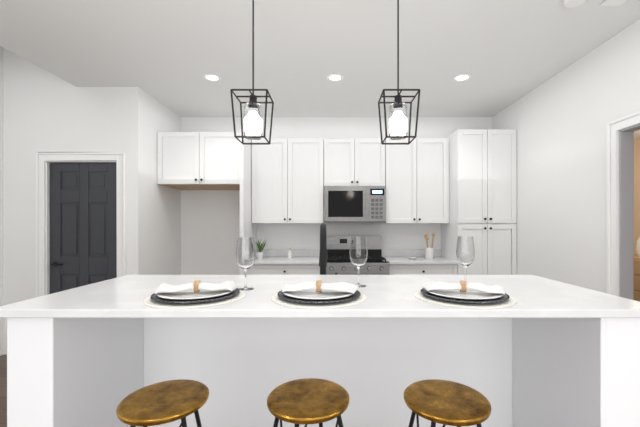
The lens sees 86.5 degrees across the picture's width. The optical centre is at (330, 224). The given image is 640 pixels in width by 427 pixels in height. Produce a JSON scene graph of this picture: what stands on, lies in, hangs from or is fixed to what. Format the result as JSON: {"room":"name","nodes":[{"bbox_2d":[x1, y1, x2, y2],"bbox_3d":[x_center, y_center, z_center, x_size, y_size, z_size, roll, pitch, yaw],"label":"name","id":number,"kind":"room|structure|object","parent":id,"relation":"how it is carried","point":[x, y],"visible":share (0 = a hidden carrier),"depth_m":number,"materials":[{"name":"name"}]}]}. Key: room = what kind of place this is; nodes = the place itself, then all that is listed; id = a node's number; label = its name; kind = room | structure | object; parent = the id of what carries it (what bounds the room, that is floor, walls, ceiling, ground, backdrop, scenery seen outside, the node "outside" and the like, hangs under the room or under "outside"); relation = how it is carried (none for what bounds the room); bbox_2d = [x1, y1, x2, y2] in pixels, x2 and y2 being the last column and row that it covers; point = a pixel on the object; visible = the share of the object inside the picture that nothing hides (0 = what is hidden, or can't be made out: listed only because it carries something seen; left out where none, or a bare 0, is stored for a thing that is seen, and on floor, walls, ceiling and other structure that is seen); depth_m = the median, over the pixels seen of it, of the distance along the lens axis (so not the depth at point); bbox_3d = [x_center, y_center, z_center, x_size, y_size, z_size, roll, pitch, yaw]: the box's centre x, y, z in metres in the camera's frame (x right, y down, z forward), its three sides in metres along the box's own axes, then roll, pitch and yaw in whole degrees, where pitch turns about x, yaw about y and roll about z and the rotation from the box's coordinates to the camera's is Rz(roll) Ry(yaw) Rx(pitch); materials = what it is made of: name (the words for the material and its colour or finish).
{"room":"kitchen","nodes":[
{"label":"kitchen","id":0,"kind":"room"},
{"bbox_2d":[0,46,2,355],"bbox_3d":[-3.510,-0.730,0.700,0.120,4.200,8.040,0,0,0],"label":"wall","id":1,"kind":"structure","parent":0,"point":[1,195],"depth_m":3.56,"materials":[{"name":"white paint"}]},
{"bbox_2d":[0,355,6,426],"bbox_3d":[-0.635,1.420,0.700,5.870,0.100,8.040,0,0,0],"label":"floor","id":2,"kind":"structure","parent":0,"point":[3,390],"depth_m":2.79,"materials":[{"name":"brown wood"}]},
{"bbox_2d":[116,379,208,426],"bbox_3d":[-0.585,0.987,1.200,0.374,0.754,0.374,0,0,0],"label":"stool","id":3,"kind":"object","parent":2,"relation":"on","point":[163,402],"visible":1,"depth_m":1.17,"materials":[{"name":"gold metal"}]},
{"bbox_2d":[247,265,319,274],"bbox_3d":[-0.543,0.917,4.294,0.905,0.904,0.608,0,0,0],"label":"base cabinet","id":4,"kind":"object","parent":2,"relation":"on","point":[255,269],"depth_m":4.00,"materials":[{"name":"white wood"}]},
{"bbox_2d":[253,257,318,264],"bbox_3d":[-0.544,0.450,4.279,0.907,0.030,0.638,0,0,0],"label":"countertop","id":5,"kind":"structure","parent":4,"relation":"on","point":[266,260],"depth_m":4.00,"materials":[{"name":"white stone"}]},
{"bbox_2d":[254,240,266,258],"bbox_3d":[-0.890,0.303,4.301,0.175,0.262,0.200,0,0,0],"label":"plant pot","id":6,"kind":"object","parent":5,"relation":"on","point":[260,254],"visible":0.98,"depth_m":4.27,"materials":[{"name":"white ceramic"}]},
{"bbox_2d":[288,248,291,258],"bbox_3d":[-0.520,0.367,4.300,0.048,0.135,0.048,0,0,0],"label":"soap bottle","id":7,"kind":"object","parent":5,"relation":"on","point":[289,255],"visible":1,"depth_m":4.28,"materials":[{"name":"white"}]},
{"bbox_2d":[267,378,349,426],"bbox_3d":[-0.080,0.987,1.210,0.429,0.754,0.429,0,0,0],"label":"stool","id":8,"kind":"object","parent":2,"relation":"on","point":[305,401],"visible":1,"depth_m":1.18,"materials":[{"name":"gold metal"}]},
{"bbox_2d":[0,275,639,426],"bbox_3d":[-0.005,0.833,1.905,2.379,1.075,1.450,0,0,0],"label":"kitchen island","id":9,"kind":"object","parent":2,"relation":"on","point":[543,352],"visible":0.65,"depth_m":1.65,"materials":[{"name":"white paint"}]},
{"bbox_2d":[143,290,244,308],"bbox_3d":[-0.542,0.292,1.375,0.380,0.004,0.380,0,0,0],"label":"placemat","id":10,"kind":"object","parent":9,"relation":"on","point":[149,301],"visible":0.44,"depth_m":1.25,"materials":[{"name":"white fabric"}]},
{"bbox_2d":[150,288,239,302],"bbox_3d":[-0.542,0.281,1.375,0.335,0.017,0.334,0,0,0],"label":"charger","id":11,"kind":"object","parent":10,"relation":"on","point":[155,297],"visible":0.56,"depth_m":1.27,"materials":[{"name":"black ceramic"}]},
{"bbox_2d":[156,290,233,299],"bbox_3d":[-0.542,0.275,1.375,0.292,0.015,0.292,0,0,0],"label":"plate","id":12,"kind":"object","parent":11,"relation":"on","point":[188,295],"visible":0.6,"depth_m":1.33,"materials":[{"name":"white ceramic"}]},
{"bbox_2d":[155,280,238,293],"bbox_3d":[-0.543,0.250,1.372,0.324,0.049,0.145,0,0,-11],"label":"napkin","id":13,"kind":"object","parent":12,"relation":"on","point":[197,286],"visible":1,"depth_m":1.35,"materials":[{"name":"white fabric"}]},
{"bbox_2d":[236,237,254,290],"bbox_3d":[-0.390,0.176,1.553,0.088,0.236,0.088,0,0,0],"label":"wine glass","id":14,"kind":"object","parent":9,"relation":"on","point":[245,253],"visible":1,"depth_m":1.52,"materials":[{"name":"clear glass"}]},
{"bbox_2d":[271,293,365,308],"bbox_3d":[-0.048,0.292,1.375,0.380,0.004,0.380,0,0,0],"label":"placemat","id":15,"kind":"object","parent":9,"relation":"on","point":[276,299],"visible":0.38,"depth_m":1.25,"materials":[{"name":"white fabric"}]},
{"bbox_2d":[277,290,360,303],"bbox_3d":[-0.048,0.281,1.375,0.335,0.017,0.334,0,0,0],"label":"charger","id":16,"kind":"object","parent":15,"relation":"on","point":[355,295],"visible":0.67,"depth_m":1.26,"materials":[{"name":"black ceramic"}]},
{"bbox_2d":[283,290,352,299],"bbox_3d":[-0.048,0.275,1.375,0.292,0.015,0.292,0,0,0],"label":"plate","id":17,"kind":"object","parent":16,"relation":"on","point":[315,295],"visible":0.58,"depth_m":1.33,"materials":[{"name":"white ceramic"}]},
{"bbox_2d":[282,280,358,293],"bbox_3d":[-0.047,0.250,1.373,0.324,0.049,0.144,0,0,3],"label":"napkin","id":18,"kind":"object","parent":17,"relation":"on","point":[319,286],"visible":0.98,"depth_m":1.34,"materials":[{"name":"white fabric"}]},
{"bbox_2d":[319,223,336,274],"bbox_3d":[-0.021,0.221,2.224,0.124,0.466,0.227,0,0,0],"label":"faucet","id":19,"kind":"object","parent":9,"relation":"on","point":[323,250],"visible":0.62,"depth_m":2.13,"materials":[{"name":"black metal"}]},
{"bbox_2d":[349,236,367,286],"bbox_3d":[0.132,0.176,1.628,0.088,0.236,0.088,0,0,0],"label":"wine glass","id":20,"kind":"object","parent":9,"relation":"on","point":[358,252],"visible":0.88,"depth_m":1.60,"materials":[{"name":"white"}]},
{"bbox_2d":[456,236,474,280],"bbox_3d":[0.665,0.176,1.680,0.088,0.236,0.088,0,0,0],"label":"wine glass","id":21,"kind":"object","parent":9,"relation":"on","point":[465,251],"visible":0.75,"depth_m":1.65,"materials":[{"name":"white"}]},
{"bbox_2d":[415,290,516,308],"bbox_3d":[0.534,0.292,1.375,0.380,0.004,0.380,0,0,0],"label":"placemat","id":22,"kind":"object","parent":9,"relation":"on","point":[510,301],"visible":0.48,"depth_m":1.25,"materials":[{"name":"white fabric"}]},
{"bbox_2d":[420,288,509,302],"bbox_3d":[0.534,0.281,1.375,0.335,0.017,0.334,0,0,0],"label":"charger","id":23,"kind":"object","parent":22,"relation":"on","point":[423,291],"visible":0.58,"depth_m":1.27,"materials":[{"name":"black ceramic"}]},
{"bbox_2d":[426,290,502,299],"bbox_3d":[0.534,0.275,1.375,0.292,0.015,0.292,0,0,0],"label":"plate","id":24,"kind":"object","parent":23,"relation":"on","point":[471,295],"visible":0.56,"depth_m":1.33,"materials":[{"name":"white ceramic"}]},
{"bbox_2d":[422,280,504,294],"bbox_3d":[0.535,0.250,1.371,0.324,0.049,0.148,0,0,13],"label":"napkin","id":25,"kind":"object","parent":24,"relation":"on","point":[463,286],"visible":1,"depth_m":1.35,"materials":[{"name":"white fabric"}]},
{"bbox_2d":[326,236,388,274],"bbox_3d":[0.296,0.762,4.238,0.762,1.215,0.718,0,0,0],"label":"range","id":26,"kind":"object","parent":2,"relation":"on","point":[339,262],"visible":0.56,"depth_m":4.15,"materials":[{"name":"silver metal"}]},
{"bbox_2d":[388,261,456,274],"bbox_3d":[1.083,0.917,4.294,0.803,0.904,0.608,0,0,0],"label":"base cabinet","id":27,"kind":"object","parent":2,"relation":"on","point":[393,269],"depth_m":4.00,"materials":[{"name":"white wood"}]},
{"bbox_2d":[384,257,456,264],"bbox_3d":[1.083,0.450,4.279,0.803,0.030,0.638,0,0,0],"label":"countertop","id":28,"kind":"structure","parent":27,"relation":"on","point":[392,260],"depth_m":4.00,"materials":[{"name":"white stone"}]},
{"bbox_2d":[424,232,435,258],"bbox_3d":[1.255,0.265,4.312,0.136,0.339,0.120,0,0,0],"label":"utensil crock","id":29,"kind":"object","parent":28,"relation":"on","point":[429,252],"visible":1,"depth_m":4.28,"materials":[{"name":"white ceramic"}]},
{"bbox_2d":[404,379,490,426],"bbox_3d":[0.405,0.987,1.200,0.350,0.754,0.350,0,0,0],"label":"stool","id":30,"kind":"object","parent":2,"relation":"on","point":[443,402],"visible":1,"depth_m":1.17,"materials":[{"name":"gold metal"}]},
{"bbox_2d":[441,129,516,274],"bbox_3d":[1.831,0.128,4.289,0.689,2.484,0.618,0,0,0],"label":"tall cabinet","id":31,"kind":"object","parent":2,"relation":"on","point":[459,182],"depth_m":3.99,"materials":[{"name":"white wood"}]},
{"bbox_2d":[3,47,143,354],"bbox_3d":[-2.740,-0.730,3.640,1.420,4.200,0.120,0,0,0],"label":"wall","id":32,"kind":"structure","parent":0,"point":[44,110],"depth_m":3.58,"materials":[{"name":"white paint"}]},
{"bbox_2d":[36,152,125,296],"bbox_3d":[-2.625,0.307,3.627,0.935,2.131,0.146,0,0,0],"label":"trim","id":33,"kind":"structure","parent":32,"relation":"attached to","point":[44,160],"depth_m":3.57,"materials":[{"name":"white wood"}]},
{"bbox_2d":[50,163,116,293],"bbox_3d":[-2.625,0.352,3.598,0.736,2.020,0.095,0,0,0],"label":"closet door","id":34,"kind":"structure","parent":32,"relation":"in","point":[83,238],"depth_m":3.61,"materials":[{"name":"grey wood"}]},
{"bbox_2d":[144,91,180,274],"bbox_3d":[-2.090,-0.040,4.150,0.120,2.820,0.900,0,0,0],"label":"wall","id":35,"kind":"structure","parent":0,"point":[162,230],"depth_m":4.00,"materials":[{"name":"white paint"}]},
{"bbox_2d":[0,0,639,139],"bbox_3d":[1.320,-1.525,1.840,8.000,0.150,10.320,0,0,0],"label":"ceiling","id":36,"kind":"structure","parent":0,"point":[169,54],"depth_m":2.79,"materials":[{"name":"white paint"}]},
{"bbox_2d":[203,74,220,81],"bbox_3d":[-1.170,-1.446,3.350,0.170,0.005,0.170,0,0,0],"label":"recessed light","id":37,"kind":"object","parent":36,"relation":"in","point":[212,77],"visible":1,"depth_m":3.34,"materials":[{"name":"white"}]},
{"bbox_2d":[230,0,273,144],"bbox_3d":[-0.435,-0.957,1.900,0.200,0.984,0.200,0,0,0],"label":"pendant light","id":38,"kind":"object","parent":36,"relation":"hanging from","point":[252,118],"visible":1,"depth_m":1.86,"materials":[{"name":"black metal"}]},
{"bbox_2d":[326,74,343,81],"bbox_3d":[0.040,-1.446,3.350,0.170,0.005,0.170,0,0,0],"label":"recessed light","id":39,"kind":"object","parent":36,"relation":"in","point":[335,77],"visible":1,"depth_m":3.34,"materials":[{"name":"white"}]},
{"bbox_2d":[378,0,419,144],"bbox_3d":[0.375,-0.957,1.900,0.200,0.984,0.200,0,0,0],"label":"pendant light","id":40,"kind":"object","parent":36,"relation":"hanging from","point":[398,119],"visible":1,"depth_m":1.86,"materials":[{"name":"black metal"}]},
{"bbox_2d":[453,74,470,81],"bbox_3d":[1.290,-1.446,3.350,0.170,0.005,0.170,0,0,0],"label":"recessed light","id":41,"kind":"object","parent":36,"relation":"in","point":[461,77],"visible":1,"depth_m":3.34,"materials":[{"name":"white"}]},
{"bbox_2d":[563,0,585,7],"bbox_3d":[1.560,-1.432,2.170,0.130,0.034,0.130,0,0,0],"label":"smoke detector","id":42,"kind":"object","parent":36,"relation":"attached to","point":[570,3],"visible":1,"depth_m":2.18,"materials":[{"name":"white plastic"}]},
{"bbox_2d":[600,0,626,5],"bbox_3d":[1.835,-1.444,2.160,0.130,0.012,0.160,0,0,0],"label":"ceiling vent","id":43,"kind":"object","parent":36,"relation":"in","point":[612,2],"visible":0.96,"depth_m":2.21,"materials":[{"name":"white plastic"}]},
{"bbox_2d":[181,117,491,274],"bbox_3d":[0.015,-0.040,4.660,4.330,2.820,0.120,0,0,0],"label":"wall","id":44,"kind":"structure","parent":0,"point":[206,215],"depth_m":4.60,"materials":[{"name":"white paint"}]},
{"bbox_2d":[157,130,248,188],"bbox_3d":[-1.536,-0.776,4.279,0.981,0.610,0.638,0,0,0],"label":"upper cabinet","id":45,"kind":"object","parent":44,"relation":"attached to","point":[185,160],"depth_m":3.97,"materials":[{"name":"white wood"}]},
{"bbox_2d":[249,138,324,224],"bbox_3d":[-0.544,-0.548,4.424,0.903,1.065,0.348,0,0,0],"label":"upper cabinet","id":46,"kind":"object","parent":44,"relation":"attached to","point":[287,176],"depth_m":4.26,"materials":[{"name":"white wood"}]},
{"bbox_2d":[257,249,440,256],"bbox_3d":[0.244,0.385,4.588,2.482,0.099,0.020,0,0,0],"label":"backsplash","id":47,"kind":"structure","parent":44,"relation":"attached to","point":[266,252],"depth_m":4.58,"materials":[{"name":"white tile"}]},
{"bbox_2d":[325,138,384,185],"bbox_3d":[0.296,-0.780,4.424,0.768,0.600,0.348,0,0,0],"label":"upper cabinet","id":48,"kind":"object","parent":44,"relation":"attached to","point":[348,161],"depth_m":4.26,"materials":[{"name":"white wood"}]},
{"bbox_2d":[324,186,385,222],"bbox_3d":[0.296,-0.249,4.371,0.762,0.454,0.450,0,0,0],"label":"microwave","id":49,"kind":"object","parent":48,"relation":"attached to","point":[354,204],"visible":1,"depth_m":4.19,"materials":[{"name":"silver metal"}]},
{"bbox_2d":[385,137,448,224],"bbox_3d":[1.085,-0.548,4.424,0.801,1.065,0.348,0,0,0],"label":"upper cabinet","id":50,"kind":"object","parent":44,"relation":"attached to","point":[416,173],"depth_m":4.26,"materials":[{"name":"white wood"}]},
{"bbox_2d":[492,19,639,292],"bbox_3d":[2.230,-0.040,0.760,0.100,2.820,7.920,0,0,0],"label":"wall","id":51,"kind":"structure","parent":0,"point":[558,122],"depth_m":3.08,"materials":[{"name":"white paint"}]},
{"bbox_2d":[607,111,639,299],"bbox_3d":[2.217,0.287,2.126,0.126,2.171,1.068,0,0,0],"label":"door frame","id":52,"kind":"structure","parent":51,"relation":"attached to","point":[620,210],"depth_m":2.56,"materials":[{"name":"white wood"}]},
{"bbox_2d":[634,138,639,254],"bbox_3d":[5.260,-0.040,3.600,0.120,2.820,6.800,0,0,0],"label":"wall","id":53,"kind":"structure","parent":0,"point":[636,189],"depth_m":5.79,"materials":[{"name":"beige"}]},
{"bbox_3d":[3.800,1.420,3.600,3.040,0.100,6.800,0,0,0],"label":"floor","id":54,"kind":"structure","parent":0,"visible":0},
{"bbox_2d":[633,254,639,301],"bbox_3d":[4.928,0.940,5.050,0.536,0.860,1.700,0,0,0],"label":"dresser","id":55,"kind":"object","parent":54,"relation":"on","point":[636,288],"depth_m":5.21,"materials":[{"name":"brown wood"}]},
{"bbox_2d":[635,237,639,256],"bbox_3d":[4.925,0.320,4.995,0.250,0.380,0.990,0,0,0],"label":"decor","id":56,"kind":"object","parent":55,"relation":"on","point":[637,249],"visible":1,"depth_m":5.40,"materials":[{"name":"white ceramic"}]}
]}

